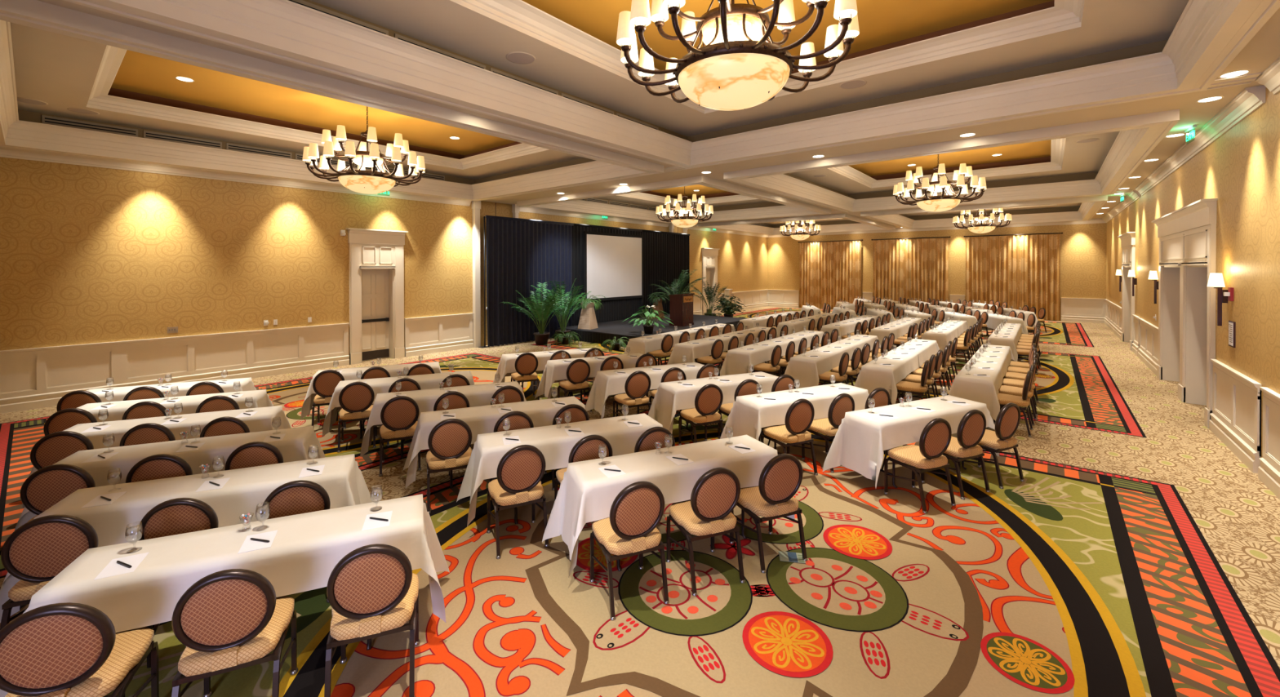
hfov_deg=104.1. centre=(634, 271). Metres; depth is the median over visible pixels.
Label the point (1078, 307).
trim
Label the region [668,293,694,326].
lectern
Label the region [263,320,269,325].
wall plate
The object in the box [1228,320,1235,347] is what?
notice
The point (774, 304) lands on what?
baseboard
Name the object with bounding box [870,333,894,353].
banquet chair
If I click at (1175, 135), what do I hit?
recessed light
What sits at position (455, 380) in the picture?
banquet chair
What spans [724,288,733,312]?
stand
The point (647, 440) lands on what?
banquet chair
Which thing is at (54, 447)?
banquet chair
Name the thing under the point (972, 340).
banquet chair
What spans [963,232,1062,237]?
curtain rod
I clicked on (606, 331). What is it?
stage
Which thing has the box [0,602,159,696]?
banquet chair
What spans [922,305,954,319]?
tablecloth
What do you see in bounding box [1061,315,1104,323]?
baseboard
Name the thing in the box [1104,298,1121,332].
trim
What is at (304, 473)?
notepad
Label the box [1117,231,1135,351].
trim
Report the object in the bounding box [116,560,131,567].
pen
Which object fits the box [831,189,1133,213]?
trim
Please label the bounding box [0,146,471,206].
trim
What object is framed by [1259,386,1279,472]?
trim
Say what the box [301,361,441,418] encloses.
tablecloth
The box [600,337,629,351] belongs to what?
potted fern
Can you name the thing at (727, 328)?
banquet chair
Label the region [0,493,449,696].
tablecloth
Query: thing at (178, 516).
banquet chair
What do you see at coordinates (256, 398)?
tablecloth
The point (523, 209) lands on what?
trim
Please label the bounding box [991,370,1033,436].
banquet chair
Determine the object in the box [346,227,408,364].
trim
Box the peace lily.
[622,305,672,333]
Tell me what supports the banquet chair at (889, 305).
on the floor
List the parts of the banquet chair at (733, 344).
seat, frame, backrest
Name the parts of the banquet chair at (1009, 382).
seat, leg, frame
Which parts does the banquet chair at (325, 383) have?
leg, leg, seat frame, seat, backrest, frame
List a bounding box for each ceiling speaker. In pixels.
[17,97,48,105]
[66,107,99,115]
[506,51,536,63]
[813,174,826,177]
[839,79,866,88]
[1075,137,1099,142]
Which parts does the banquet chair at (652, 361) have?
frame, backrest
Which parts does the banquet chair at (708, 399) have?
leg, leg, seat, seat frame, leg, frame, backrest, leg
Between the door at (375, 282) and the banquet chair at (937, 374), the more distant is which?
the door at (375, 282)
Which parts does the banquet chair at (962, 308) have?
backrest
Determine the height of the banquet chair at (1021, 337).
0.898 m
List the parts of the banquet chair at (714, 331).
frame, backrest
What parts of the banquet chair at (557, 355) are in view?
backrest, frame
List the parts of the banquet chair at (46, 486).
backrest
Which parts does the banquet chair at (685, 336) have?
frame, backrest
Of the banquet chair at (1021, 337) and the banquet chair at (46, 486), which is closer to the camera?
the banquet chair at (46, 486)
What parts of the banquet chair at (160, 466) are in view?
backrest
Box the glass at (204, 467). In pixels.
[200,463,210,478]
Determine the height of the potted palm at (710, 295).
1.852 m
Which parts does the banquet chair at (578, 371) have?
leg, seat, seat frame, frame, backrest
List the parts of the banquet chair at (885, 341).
seat, frame, backrest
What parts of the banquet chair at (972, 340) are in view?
seat, frame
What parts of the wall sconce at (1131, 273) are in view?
lamp shade, stem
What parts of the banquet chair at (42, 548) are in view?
leg, seat frame, seat, backrest, frame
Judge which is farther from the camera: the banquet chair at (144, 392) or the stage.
the stage
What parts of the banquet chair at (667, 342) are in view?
seat, frame, backrest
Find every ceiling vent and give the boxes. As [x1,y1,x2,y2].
[41,115,137,137]
[143,130,222,148]
[226,142,292,159]
[288,0,388,35]
[295,153,349,166]
[353,162,394,173]
[394,33,485,69]
[403,169,444,180]
[489,67,558,94]
[561,93,613,114]
[586,198,608,204]
[608,200,628,207]
[616,112,658,129]
[629,204,647,209]
[648,206,656,210]
[759,223,768,226]
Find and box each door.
[361,269,389,360]
[706,268,710,313]
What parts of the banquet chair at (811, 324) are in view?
frame, backrest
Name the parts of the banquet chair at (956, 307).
backrest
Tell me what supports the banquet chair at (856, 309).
on the floor
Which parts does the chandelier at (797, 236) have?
lamp shade, frame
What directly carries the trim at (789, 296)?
attached to the wall at (1082, 246)
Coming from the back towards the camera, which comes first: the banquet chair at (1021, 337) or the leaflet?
the banquet chair at (1021, 337)
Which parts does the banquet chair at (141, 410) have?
backrest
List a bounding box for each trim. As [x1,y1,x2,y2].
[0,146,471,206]
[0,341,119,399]
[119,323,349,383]
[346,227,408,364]
[404,313,473,347]
[471,200,480,347]
[481,71,1261,200]
[511,204,519,217]
[519,206,669,226]
[668,223,674,232]
[683,227,688,233]
[688,225,768,237]
[693,294,702,311]
[702,248,719,315]
[717,289,768,308]
[768,217,1105,237]
[768,289,799,303]
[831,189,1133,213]
[862,292,872,301]
[950,294,964,304]
[1061,297,1105,317]
[1102,190,1140,222]
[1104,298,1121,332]
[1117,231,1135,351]
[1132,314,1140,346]
[1134,84,1265,195]
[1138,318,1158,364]
[1151,198,1217,428]
[1209,358,1261,456]
[1255,56,1279,94]
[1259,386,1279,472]
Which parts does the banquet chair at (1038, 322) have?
seat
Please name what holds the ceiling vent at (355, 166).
in the ceiling
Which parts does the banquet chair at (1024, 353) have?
seat, frame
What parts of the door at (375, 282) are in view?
kick plate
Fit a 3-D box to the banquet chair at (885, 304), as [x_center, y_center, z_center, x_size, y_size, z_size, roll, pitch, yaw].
[11.272,1.762,22.846,0.488,0.898,0.450,0,0,11]
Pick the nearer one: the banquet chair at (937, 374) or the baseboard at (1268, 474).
the baseboard at (1268, 474)
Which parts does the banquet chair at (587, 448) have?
leg, seat, frame, backrest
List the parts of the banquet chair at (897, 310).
backrest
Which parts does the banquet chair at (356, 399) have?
leg, leg, seat frame, seat, backrest, frame, leg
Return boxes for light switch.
[273,319,277,324]
[307,316,311,322]
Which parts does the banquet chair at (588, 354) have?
frame, backrest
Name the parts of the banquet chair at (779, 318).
frame, backrest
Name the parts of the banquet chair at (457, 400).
backrest, frame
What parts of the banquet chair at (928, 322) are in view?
frame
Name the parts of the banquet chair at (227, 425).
backrest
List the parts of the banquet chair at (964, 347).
seat, leg, frame, backrest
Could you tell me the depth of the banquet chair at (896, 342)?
12.95 m
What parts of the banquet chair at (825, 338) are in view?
frame, backrest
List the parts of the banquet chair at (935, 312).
backrest, frame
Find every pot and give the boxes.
[533,332,549,345]
[555,329,570,342]
[559,335,571,344]
[610,342,621,350]
[642,324,654,333]
[723,313,733,317]
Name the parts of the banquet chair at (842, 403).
leg, seat frame, seat, leg, leg, frame, backrest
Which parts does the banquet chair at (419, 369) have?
backrest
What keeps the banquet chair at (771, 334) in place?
on the floor
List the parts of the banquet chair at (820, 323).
frame, backrest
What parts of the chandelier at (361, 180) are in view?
lamp shade, lamp shade, lamp shade, arm, arm, lamp shade, arm, lamp shade, lamp shade, arm, lamp shade, arm, arm, lamp shade, arm, lamp shade, arm, lamp shade, arm, lamp shade, lamp shade, lamp shade, frame, chain, lamp shade, arm, lamp shade, lamp shade, lamp shade, arm, arm, lamp shade, arm, lamp shade, lamp shade, arm, lamp shade, arm, arm, arm, lamp shade, lamp shade, lamp shade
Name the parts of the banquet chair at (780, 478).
leg, leg, seat, seat frame, leg, frame, backrest, leg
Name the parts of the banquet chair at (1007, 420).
leg, leg, seat, seat frame, frame, backrest, leg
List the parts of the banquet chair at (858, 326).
seat, frame, backrest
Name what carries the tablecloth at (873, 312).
on the banquet table
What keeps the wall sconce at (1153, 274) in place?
attached to the wall at (1240, 169)
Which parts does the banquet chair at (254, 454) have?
backrest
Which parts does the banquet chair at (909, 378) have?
seat, frame, backrest, leg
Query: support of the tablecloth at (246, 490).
on the banquet table
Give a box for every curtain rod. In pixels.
[798,239,862,243]
[871,235,950,239]
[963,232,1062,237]
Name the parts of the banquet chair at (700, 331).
frame, backrest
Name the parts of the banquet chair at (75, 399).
backrest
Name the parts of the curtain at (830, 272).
panel, panel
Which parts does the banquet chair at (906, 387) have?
seat, seat frame, leg, backrest, frame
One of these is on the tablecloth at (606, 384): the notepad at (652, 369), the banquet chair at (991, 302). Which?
the notepad at (652, 369)
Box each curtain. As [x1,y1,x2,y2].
[799,240,861,309]
[873,237,948,303]
[965,234,1060,320]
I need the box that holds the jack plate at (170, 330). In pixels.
[167,326,177,333]
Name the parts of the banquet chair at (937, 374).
seat, leg, frame, backrest, leg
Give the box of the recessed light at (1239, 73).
[1217,70,1251,78]
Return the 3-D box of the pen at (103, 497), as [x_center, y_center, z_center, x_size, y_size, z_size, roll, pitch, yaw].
[-3.771,1.619,3.560,0.142,0.010,0.010,0,0,23]
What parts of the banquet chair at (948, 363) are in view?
leg, frame, leg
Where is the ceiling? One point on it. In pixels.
(269, 74)
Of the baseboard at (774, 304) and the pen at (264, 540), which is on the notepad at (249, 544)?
the pen at (264, 540)
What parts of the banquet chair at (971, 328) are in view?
seat, frame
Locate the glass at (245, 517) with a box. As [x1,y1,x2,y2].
[241,512,251,524]
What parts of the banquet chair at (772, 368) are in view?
seat, seat frame, frame, backrest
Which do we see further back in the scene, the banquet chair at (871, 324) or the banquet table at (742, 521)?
the banquet chair at (871, 324)
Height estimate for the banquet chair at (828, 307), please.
0.898 m
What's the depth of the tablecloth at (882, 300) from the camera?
24.56 m
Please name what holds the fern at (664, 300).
on the pedestal at (659, 306)
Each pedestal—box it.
[577,302,598,329]
[652,298,664,319]
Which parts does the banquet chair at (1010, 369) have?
seat, backrest, frame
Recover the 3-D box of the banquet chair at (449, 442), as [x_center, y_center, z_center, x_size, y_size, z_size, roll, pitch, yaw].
[-1.913,1.916,5.167,0.450,0.898,0.488,0,0,-23]
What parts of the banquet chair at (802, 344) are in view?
frame, backrest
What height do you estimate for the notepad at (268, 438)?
0.003 m
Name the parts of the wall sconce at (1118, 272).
lamp shade, stem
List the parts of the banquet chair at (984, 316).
backrest, frame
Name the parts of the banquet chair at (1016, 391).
seat, leg, frame, leg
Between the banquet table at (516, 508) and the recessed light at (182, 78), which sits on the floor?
the banquet table at (516, 508)
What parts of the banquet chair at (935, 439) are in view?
leg, leg, leg, seat, seat frame, frame, backrest, leg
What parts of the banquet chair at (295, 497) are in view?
backrest, frame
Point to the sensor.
(342, 232)
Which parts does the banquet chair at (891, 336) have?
seat, frame, backrest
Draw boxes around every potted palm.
[498,282,573,345]
[531,278,590,342]
[649,269,706,311]
[685,280,734,315]
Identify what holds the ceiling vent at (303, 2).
in the ceiling
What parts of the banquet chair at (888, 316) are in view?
backrest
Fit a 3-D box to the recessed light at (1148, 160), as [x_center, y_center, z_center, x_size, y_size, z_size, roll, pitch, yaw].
[10.011,-2.156,9.673,0.230,0.004,0.230,0,1,40]
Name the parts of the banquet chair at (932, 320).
frame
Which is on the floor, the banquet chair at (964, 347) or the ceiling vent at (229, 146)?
the banquet chair at (964, 347)
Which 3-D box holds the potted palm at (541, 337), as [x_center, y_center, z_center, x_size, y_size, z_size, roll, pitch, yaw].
[-3.000,1.325,15.683,2.328,1.937,2.182,0,0,5]
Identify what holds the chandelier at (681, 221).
hanging from the ceiling
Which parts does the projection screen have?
leg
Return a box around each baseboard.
[0,355,349,413]
[404,339,473,356]
[693,311,702,315]
[718,302,768,313]
[768,302,799,307]
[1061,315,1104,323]
[1104,317,1120,339]
[1131,342,1139,355]
[1137,348,1157,375]
[1208,413,1261,473]
[1257,457,1279,499]
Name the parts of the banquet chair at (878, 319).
frame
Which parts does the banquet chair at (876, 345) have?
frame, backrest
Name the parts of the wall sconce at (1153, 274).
lamp shade, stem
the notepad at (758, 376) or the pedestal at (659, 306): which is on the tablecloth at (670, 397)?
the notepad at (758, 376)
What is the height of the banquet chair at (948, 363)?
0.898 m
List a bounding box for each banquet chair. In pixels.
[0,515,98,631]
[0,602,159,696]
[20,463,95,522]
[30,431,93,470]
[43,408,97,435]
[56,390,102,411]
[119,422,175,446]
[121,401,169,420]
[123,386,164,400]
[125,453,192,483]
[136,497,218,541]
[171,568,297,696]
[186,382,224,395]
[195,395,239,413]
[200,416,249,437]
[224,441,283,471]
[260,480,330,602]
[311,369,346,429]
[324,544,420,696]
[337,382,377,453]
[359,366,390,427]
[378,395,421,476]
[386,377,421,446]
[406,364,435,376]
[426,418,471,513]
[433,391,471,447]
[440,373,470,387]
[486,444,549,559]
[488,411,533,482]
[490,385,524,404]
[511,352,539,399]
[542,350,573,396]
[544,404,589,489]
[554,435,612,501]
[557,359,591,412]
[575,347,604,397]
[589,481,669,621]
[592,355,623,400]
[613,370,650,417]
[634,426,675,453]
[635,353,657,397]
[648,333,673,365]
[649,367,687,426]
[664,331,689,364]
[666,467,745,596]
[678,383,723,445]
[694,328,705,362]
[696,339,723,367]
[696,364,722,423]
[708,325,719,355]
[715,335,738,368]
[717,378,764,443]
[722,324,731,333]
[728,453,807,573]
[735,321,743,331]
[743,333,754,346]
[751,345,782,376]
[756,329,766,363]
[760,399,817,475]
[766,315,773,327]
[767,327,776,340]
[767,341,795,374]
[771,374,795,426]
[772,314,782,329]
[774,313,791,326]
[779,324,787,337]
[779,337,807,375]
[792,311,799,319]
[794,334,819,355]
[795,318,814,333]
[800,310,805,318]
[801,393,854,472]
[805,316,822,331]
[805,331,829,351]
[808,309,813,316]
[813,315,831,329]
[817,328,838,347]
[818,351,848,385]
[821,302,826,313]
[826,305,831,313]
[829,347,861,386]
[832,313,838,323]
[837,312,843,321]
[841,321,861,339]
[844,311,849,335]
[847,320,867,335]
[847,343,870,383]
[851,339,879,381]
[854,304,858,315]
[857,305,862,316]
[860,318,874,335]
[862,306,866,315]
[864,387,889,408]
[866,315,880,331]
[869,336,888,358]
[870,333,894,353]
[873,314,886,328]
[874,312,890,326]
[883,300,887,308]
[884,417,955,513]
[886,301,891,311]
[890,306,894,315]
[893,306,899,319]
[893,324,913,348]
[894,308,904,320]
[895,323,917,347]
[895,360,929,404]
[901,354,936,399]
[902,320,924,339]
[906,319,926,335]
[910,349,944,397]
[915,301,919,308]
[916,316,930,333]
[917,315,934,330]
[919,302,924,312]
[919,345,950,394]
[920,409,990,499]
[924,303,928,312]
[924,306,930,314]
[924,341,952,386]
[930,298,935,305]
[931,308,937,326]
[934,310,945,325]
[934,337,957,378]
[946,302,951,308]
[950,328,969,364]
[951,325,973,359]
[953,303,959,312]
[955,324,976,355]
[957,321,978,353]
[957,402,1024,488]
[960,304,965,314]
[960,320,981,348]
[962,299,967,306]
[963,317,983,346]
[965,308,972,315]
[967,300,972,306]
[973,310,982,336]
[980,311,989,338]
[983,303,989,309]
[988,300,994,305]
[990,305,996,313]
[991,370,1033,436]
[995,301,999,307]
[996,306,1003,315]
[998,364,1036,426]
[1001,302,1007,308]
[1001,357,1038,415]
[1003,352,1039,406]
[1007,347,1037,398]
[1008,310,1016,317]
[1008,342,1036,391]
[1016,330,1040,369]
[1016,333,1038,373]
[1017,311,1024,321]
[1017,324,1039,356]
[1017,327,1039,364]
[1020,323,1041,357]
[1021,320,1039,352]
[1022,305,1029,311]
[1026,313,1035,334]
[1029,306,1035,315]
[1031,307,1046,333]
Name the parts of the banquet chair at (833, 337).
frame, backrest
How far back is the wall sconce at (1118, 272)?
16.49 m
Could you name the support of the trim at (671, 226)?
attached to the wall at (89, 255)
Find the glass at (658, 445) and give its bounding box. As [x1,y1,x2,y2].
[654,442,661,453]
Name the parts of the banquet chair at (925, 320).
frame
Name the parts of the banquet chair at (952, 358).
seat, leg, frame, leg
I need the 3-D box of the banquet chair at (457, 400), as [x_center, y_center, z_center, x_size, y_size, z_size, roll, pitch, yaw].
[-2.299,1.909,6.276,0.450,0.898,0.488,0,0,-21]
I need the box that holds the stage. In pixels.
[557,314,746,346]
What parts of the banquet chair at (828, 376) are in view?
seat, seat frame, frame, backrest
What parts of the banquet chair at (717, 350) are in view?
seat, seat frame, frame, backrest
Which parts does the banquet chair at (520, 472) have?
leg, leg, seat, seat frame, frame, backrest, leg, leg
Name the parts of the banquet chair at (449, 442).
leg, seat frame, seat, backrest, frame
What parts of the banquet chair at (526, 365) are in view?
seat, seat frame, frame, backrest, leg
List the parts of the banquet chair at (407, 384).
backrest, frame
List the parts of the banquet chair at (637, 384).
leg, leg, seat, seat frame, frame, backrest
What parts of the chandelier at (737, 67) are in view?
lamp shade, lamp shade, lamp shade, lamp shade, arm, arm, lamp shade, arm, arm, lamp shade, lamp shade, arm, arm, arm, lamp shade, arm, arm, arm, arm, lamp shade, frame, lamp shade, arm, arm, arm, lamp shade, arm, arm, arm, lamp shade, arm, lamp shade, arm, arm, lamp shade, lamp shade, lamp shade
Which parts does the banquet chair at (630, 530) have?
leg, leg, seat, seat frame, frame, backrest, leg, leg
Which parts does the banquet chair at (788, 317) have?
backrest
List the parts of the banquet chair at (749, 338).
backrest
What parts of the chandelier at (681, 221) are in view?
lamp shade, lamp shade, lamp shade, lamp shade, lamp shade, lamp shade, lamp shade, lamp shade, lamp shade, lamp shade, frame, lamp shade, lamp shade, lamp shade, lamp shade, lamp shade, lamp shade, lamp shade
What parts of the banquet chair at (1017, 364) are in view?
seat, backrest, frame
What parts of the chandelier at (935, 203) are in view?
lamp shade, lamp shade, arm, lamp shade, arm, arm, lamp shade, lamp shade, arm, lamp shade, arm, lamp shade, lamp shade, lamp shade, arm, lamp shade, lamp shade, lamp shade, frame, lamp shade, arm, lamp shade, lamp shade, lamp shade, arm, lamp shade, arm, lamp shade, lamp shade, arm, lamp shade, arm, arm, arm, lamp shade, lamp shade, lamp shade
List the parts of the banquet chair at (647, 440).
backrest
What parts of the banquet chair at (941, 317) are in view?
seat, backrest, frame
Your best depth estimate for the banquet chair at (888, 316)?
16.38 m
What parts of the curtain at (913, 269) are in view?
panel, panel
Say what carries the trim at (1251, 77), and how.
attached to the ceiling
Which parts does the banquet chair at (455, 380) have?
backrest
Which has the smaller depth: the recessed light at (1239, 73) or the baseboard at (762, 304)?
the recessed light at (1239, 73)
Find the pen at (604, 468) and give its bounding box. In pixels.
[604,468,621,471]
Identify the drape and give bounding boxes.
[477,215,573,348]
[572,222,642,325]
[640,229,689,316]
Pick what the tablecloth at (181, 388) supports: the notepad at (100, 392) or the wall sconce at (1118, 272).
the notepad at (100, 392)
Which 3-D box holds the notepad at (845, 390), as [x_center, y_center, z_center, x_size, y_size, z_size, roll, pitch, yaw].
[2.821,1.590,6.737,0.156,0.003,0.210,0,0,-20]
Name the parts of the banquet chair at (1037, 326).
seat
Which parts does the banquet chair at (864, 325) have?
frame, backrest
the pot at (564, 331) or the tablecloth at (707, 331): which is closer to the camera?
the tablecloth at (707, 331)
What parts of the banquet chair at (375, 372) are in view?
backrest, frame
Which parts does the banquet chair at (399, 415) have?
leg, leg, seat frame, seat, backrest, frame, leg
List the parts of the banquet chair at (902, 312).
backrest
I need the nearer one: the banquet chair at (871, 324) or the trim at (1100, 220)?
the banquet chair at (871, 324)
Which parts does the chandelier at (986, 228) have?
lamp shade, lamp shade, lamp shade, lamp shade, lamp shade, lamp shade, frame, lamp shade, lamp shade, lamp shade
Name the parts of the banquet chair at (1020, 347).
seat, frame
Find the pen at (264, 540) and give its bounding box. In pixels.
[250,537,269,542]
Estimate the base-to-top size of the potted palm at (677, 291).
1.998 m
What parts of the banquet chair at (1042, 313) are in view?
backrest, frame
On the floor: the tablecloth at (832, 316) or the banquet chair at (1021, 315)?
the banquet chair at (1021, 315)
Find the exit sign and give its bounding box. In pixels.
[1184,124,1196,141]
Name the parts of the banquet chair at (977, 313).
backrest, frame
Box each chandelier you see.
[302,106,425,194]
[616,0,859,111]
[655,187,713,227]
[779,219,821,239]
[893,154,986,212]
[952,208,1012,233]
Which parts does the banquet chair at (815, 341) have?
frame, backrest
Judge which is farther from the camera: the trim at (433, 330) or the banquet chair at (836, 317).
the banquet chair at (836, 317)
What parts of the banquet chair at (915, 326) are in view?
seat, frame, backrest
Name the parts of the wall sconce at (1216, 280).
lamp shade, stem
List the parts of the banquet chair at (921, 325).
seat, frame, backrest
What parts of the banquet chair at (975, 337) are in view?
seat, frame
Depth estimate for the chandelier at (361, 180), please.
8.67 m
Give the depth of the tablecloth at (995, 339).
11.56 m
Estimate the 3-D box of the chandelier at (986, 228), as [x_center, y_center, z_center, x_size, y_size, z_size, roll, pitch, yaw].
[13.762,-2.321,19.810,1.905,1.620,1.905,0,0,23]
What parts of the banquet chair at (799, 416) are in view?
leg, seat, seat frame, leg, frame, backrest, leg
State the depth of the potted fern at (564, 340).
15.63 m
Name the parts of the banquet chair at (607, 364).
frame, backrest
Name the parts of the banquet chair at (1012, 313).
backrest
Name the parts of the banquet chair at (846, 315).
frame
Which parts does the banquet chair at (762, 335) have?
frame, backrest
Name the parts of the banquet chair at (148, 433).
backrest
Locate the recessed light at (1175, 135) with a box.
[1164,133,1185,137]
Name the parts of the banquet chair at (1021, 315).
backrest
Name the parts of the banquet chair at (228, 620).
leg, leg, frame, backrest, seat frame, seat, leg, leg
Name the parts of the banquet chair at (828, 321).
frame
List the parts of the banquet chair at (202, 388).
backrest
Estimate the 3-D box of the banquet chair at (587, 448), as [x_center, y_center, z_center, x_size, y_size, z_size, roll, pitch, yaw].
[-0.472,1.917,4.668,0.450,0.898,0.488,0,0,-25]
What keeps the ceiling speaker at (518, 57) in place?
attached to the ceiling
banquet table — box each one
[124,623,371,696]
[360,404,373,439]
[400,440,404,458]
[448,468,559,488]
[513,506,518,524]
[615,392,625,417]
[616,509,746,571]
[680,408,763,441]
[758,433,829,449]
[880,449,967,488]
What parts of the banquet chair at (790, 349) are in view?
seat, frame, backrest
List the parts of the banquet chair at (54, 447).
backrest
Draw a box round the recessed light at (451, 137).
[448,136,460,139]
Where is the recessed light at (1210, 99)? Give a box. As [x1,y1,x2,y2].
[1195,96,1224,102]
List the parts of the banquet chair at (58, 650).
backrest, seat, leg, seat frame, leg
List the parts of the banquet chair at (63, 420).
backrest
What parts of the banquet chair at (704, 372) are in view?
frame, backrest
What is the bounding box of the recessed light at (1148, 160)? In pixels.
[1142,159,1159,161]
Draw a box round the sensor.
[340,230,346,235]
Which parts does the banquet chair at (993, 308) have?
backrest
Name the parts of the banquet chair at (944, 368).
seat, leg, frame, backrest, leg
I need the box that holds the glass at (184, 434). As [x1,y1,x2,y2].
[179,431,189,438]
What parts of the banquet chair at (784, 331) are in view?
backrest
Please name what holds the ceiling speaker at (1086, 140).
attached to the ceiling
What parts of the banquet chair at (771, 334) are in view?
backrest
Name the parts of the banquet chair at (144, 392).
backrest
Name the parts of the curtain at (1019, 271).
panel, panel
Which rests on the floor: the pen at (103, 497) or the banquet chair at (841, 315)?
the banquet chair at (841, 315)
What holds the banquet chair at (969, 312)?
on the floor
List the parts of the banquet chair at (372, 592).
leg, leg, frame, backrest, seat frame, seat, leg, leg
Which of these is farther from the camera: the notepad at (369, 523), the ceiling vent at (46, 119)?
the ceiling vent at (46, 119)
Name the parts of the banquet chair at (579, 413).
leg, frame, backrest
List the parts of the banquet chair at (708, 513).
leg, leg, seat, seat frame, leg, frame, backrest, leg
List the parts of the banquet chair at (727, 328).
backrest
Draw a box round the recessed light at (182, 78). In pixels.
[174,76,194,81]
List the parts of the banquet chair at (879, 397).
backrest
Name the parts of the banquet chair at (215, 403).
backrest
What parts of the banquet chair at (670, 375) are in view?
seat, frame, backrest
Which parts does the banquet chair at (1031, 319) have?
seat, backrest, frame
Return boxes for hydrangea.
[709,294,746,317]
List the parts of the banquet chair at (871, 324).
frame, backrest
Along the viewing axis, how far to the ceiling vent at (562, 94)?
7.58 m
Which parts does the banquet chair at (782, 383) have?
frame, backrest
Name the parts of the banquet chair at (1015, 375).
seat, frame, leg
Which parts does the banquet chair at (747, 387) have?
leg, seat frame, seat, frame, backrest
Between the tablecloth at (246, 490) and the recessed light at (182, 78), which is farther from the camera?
the recessed light at (182, 78)
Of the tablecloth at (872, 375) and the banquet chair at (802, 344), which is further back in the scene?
the banquet chair at (802, 344)
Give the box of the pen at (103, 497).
[100,496,111,501]
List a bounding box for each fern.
[550,331,579,346]
[573,295,606,311]
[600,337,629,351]
[647,294,668,306]
[703,311,723,316]
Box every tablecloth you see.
[0,453,373,623]
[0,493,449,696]
[14,426,325,530]
[22,405,291,508]
[77,389,273,422]
[85,377,256,402]
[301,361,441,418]
[322,370,475,436]
[360,381,526,457]
[402,395,585,488]
[456,413,662,527]
[492,347,592,383]
[534,353,643,399]
[542,435,794,578]
[585,362,704,418]
[623,330,695,354]
[648,371,778,433]
[666,333,740,364]
[680,323,735,337]
[720,338,791,376]
[720,382,869,439]
[723,326,778,347]
[739,315,777,329]
[770,311,801,326]
[774,330,823,352]
[776,317,818,337]
[784,344,852,388]
[800,305,821,316]
[805,312,839,325]
[820,320,861,344]
[822,395,999,487]
[830,334,880,354]
[831,306,857,320]
[835,302,855,311]
[846,315,880,327]
[853,298,871,305]
[853,350,919,404]
[861,302,886,315]
[866,308,894,323]
[868,322,908,350]
[880,299,900,310]
[891,317,921,329]
[892,338,939,366]
[893,303,919,315]
[897,310,935,328]
[908,300,930,311]
[921,325,958,352]
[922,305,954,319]
[935,311,977,328]
[938,301,962,308]
[938,320,968,336]
[948,357,1004,421]
[957,306,993,315]
[966,302,997,310]
[972,344,1014,374]
[979,313,1027,334]
[986,328,1018,361]
[995,307,1037,328]
[995,322,1024,339]
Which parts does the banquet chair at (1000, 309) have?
backrest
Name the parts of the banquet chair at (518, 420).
backrest, frame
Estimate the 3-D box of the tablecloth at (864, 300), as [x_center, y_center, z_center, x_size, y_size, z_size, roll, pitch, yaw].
[11.624,1.788,25.506,0.716,0.704,2.195,0,0,14]
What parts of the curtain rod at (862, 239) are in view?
rod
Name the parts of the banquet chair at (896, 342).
seat, frame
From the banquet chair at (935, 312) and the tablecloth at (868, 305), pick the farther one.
the tablecloth at (868, 305)
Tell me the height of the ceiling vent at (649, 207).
0.140 m
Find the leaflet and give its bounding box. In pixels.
[778,551,805,563]
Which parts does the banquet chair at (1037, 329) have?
seat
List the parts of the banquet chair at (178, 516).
backrest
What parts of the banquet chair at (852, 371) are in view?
seat, leg, frame, backrest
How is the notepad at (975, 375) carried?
on the tablecloth at (966, 385)
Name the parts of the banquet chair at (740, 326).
backrest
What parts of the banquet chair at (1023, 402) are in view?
seat, seat frame, leg, backrest, frame, leg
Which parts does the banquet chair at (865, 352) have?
seat, frame, backrest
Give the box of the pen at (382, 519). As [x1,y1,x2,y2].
[368,517,388,520]
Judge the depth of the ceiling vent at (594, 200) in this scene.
18.22 m
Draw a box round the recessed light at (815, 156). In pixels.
[812,155,824,157]
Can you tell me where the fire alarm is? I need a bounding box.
[1223,287,1233,301]
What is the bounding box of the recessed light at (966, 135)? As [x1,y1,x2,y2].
[959,133,976,137]
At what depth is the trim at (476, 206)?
15.10 m
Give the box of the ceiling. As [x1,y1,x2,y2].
[0,0,1279,235]
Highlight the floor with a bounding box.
[0,306,1279,696]
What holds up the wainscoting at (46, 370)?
attached to the wall at (89, 255)
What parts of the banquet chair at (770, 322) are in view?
backrest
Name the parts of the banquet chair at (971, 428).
leg, leg, seat, seat frame, frame, backrest, leg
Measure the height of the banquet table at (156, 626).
0.757 m
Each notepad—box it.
[80,425,111,433]
[80,452,119,463]
[80,491,127,508]
[89,404,117,410]
[93,389,116,394]
[93,552,148,580]
[156,385,173,389]
[160,399,182,404]
[160,417,186,425]
[175,442,204,453]
[195,477,230,492]
[215,381,231,384]
[227,394,243,398]
[235,411,257,417]
[237,530,277,554]
[262,433,285,442]
[298,465,324,478]
[361,511,392,530]
[392,394,406,397]
[440,413,455,420]
[493,385,506,389]
[497,407,513,413]
[502,435,520,444]
[551,401,566,407]
[564,427,584,435]
[598,464,626,477]
[614,371,626,374]
[622,420,643,427]
[650,368,662,371]
[666,453,693,465]
[680,382,694,387]
[684,364,697,368]
[715,378,733,382]
[728,444,755,453]
[751,374,768,378]
[759,396,779,402]
[798,391,817,396]
[833,386,853,391]
[873,413,897,419]
[911,406,936,413]
[946,400,971,405]
[973,373,990,377]
[977,367,994,370]
[986,355,999,358]
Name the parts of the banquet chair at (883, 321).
frame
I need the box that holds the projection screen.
[583,231,644,322]
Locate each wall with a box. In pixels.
[0,156,767,355]
[767,222,1106,320]
[1106,86,1279,457]
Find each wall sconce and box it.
[1115,269,1121,291]
[1127,270,1137,296]
[1148,271,1158,303]
[1207,273,1227,325]
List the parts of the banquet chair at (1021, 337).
seat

